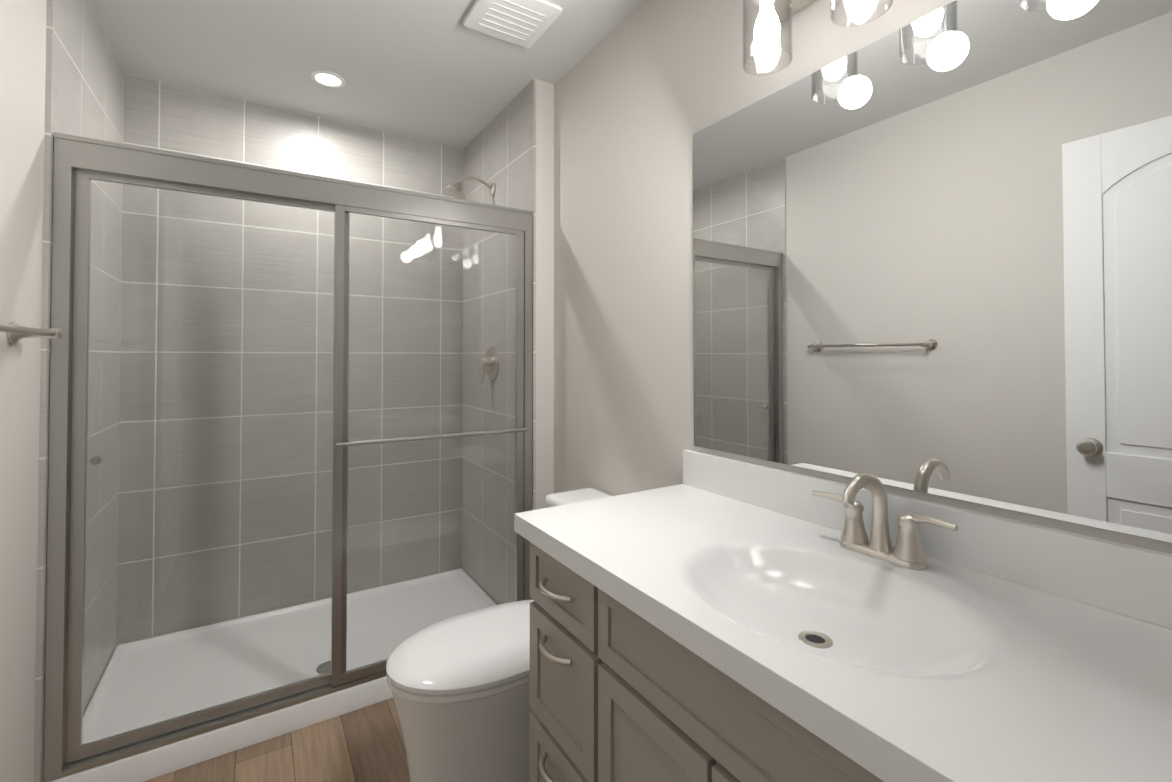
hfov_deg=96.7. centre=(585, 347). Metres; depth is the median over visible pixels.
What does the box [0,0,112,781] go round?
wall
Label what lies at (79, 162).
shower door frame
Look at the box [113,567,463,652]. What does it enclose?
wall
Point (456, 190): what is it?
shower head
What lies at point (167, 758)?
shower base
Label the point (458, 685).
toilet
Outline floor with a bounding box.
[143,698,409,781]
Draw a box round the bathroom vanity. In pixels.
[514,450,1171,781]
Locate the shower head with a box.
[446,177,494,199]
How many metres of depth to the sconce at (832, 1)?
1.03 m
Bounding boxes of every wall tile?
[34,0,123,781]
[116,73,463,643]
[462,78,535,604]
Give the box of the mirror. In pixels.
[693,0,1171,542]
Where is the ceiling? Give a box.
[90,0,645,147]
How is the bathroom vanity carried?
on the floor
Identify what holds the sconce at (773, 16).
attached to the wall at (646, 90)
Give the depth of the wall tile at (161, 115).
2.47 m
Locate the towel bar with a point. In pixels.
(16, 332)
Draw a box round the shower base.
[48,569,496,781]
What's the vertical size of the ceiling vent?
0.026 m
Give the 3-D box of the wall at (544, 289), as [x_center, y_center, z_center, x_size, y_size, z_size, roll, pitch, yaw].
[-0.419,0.067,2.630,0.088,2.440,0.902,1,-1,-32]
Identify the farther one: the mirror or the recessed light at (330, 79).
the recessed light at (330, 79)
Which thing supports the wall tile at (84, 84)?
attached to the wall at (22, 67)
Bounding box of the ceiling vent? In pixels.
[463,0,562,47]
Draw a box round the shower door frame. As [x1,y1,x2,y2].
[43,132,532,781]
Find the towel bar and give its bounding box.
[0,322,62,343]
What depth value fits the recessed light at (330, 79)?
2.24 m
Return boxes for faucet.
[811,473,957,568]
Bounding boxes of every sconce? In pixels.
[743,0,816,75]
[831,0,892,26]
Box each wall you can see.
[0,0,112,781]
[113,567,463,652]
[464,79,553,604]
[554,0,1171,553]
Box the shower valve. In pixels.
[480,346,498,383]
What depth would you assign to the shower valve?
2.56 m
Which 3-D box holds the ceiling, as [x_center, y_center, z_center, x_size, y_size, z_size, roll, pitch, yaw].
[-0.150,-1.211,0.926,2.900,0.060,4.600,1,-1,-32]
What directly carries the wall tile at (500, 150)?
attached to the wall at (544, 289)
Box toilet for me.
[386,488,612,781]
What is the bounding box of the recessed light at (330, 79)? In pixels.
[310,70,345,87]
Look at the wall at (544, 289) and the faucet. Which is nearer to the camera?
the faucet
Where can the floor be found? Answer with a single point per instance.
(366, 744)
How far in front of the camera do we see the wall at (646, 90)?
1.74 m

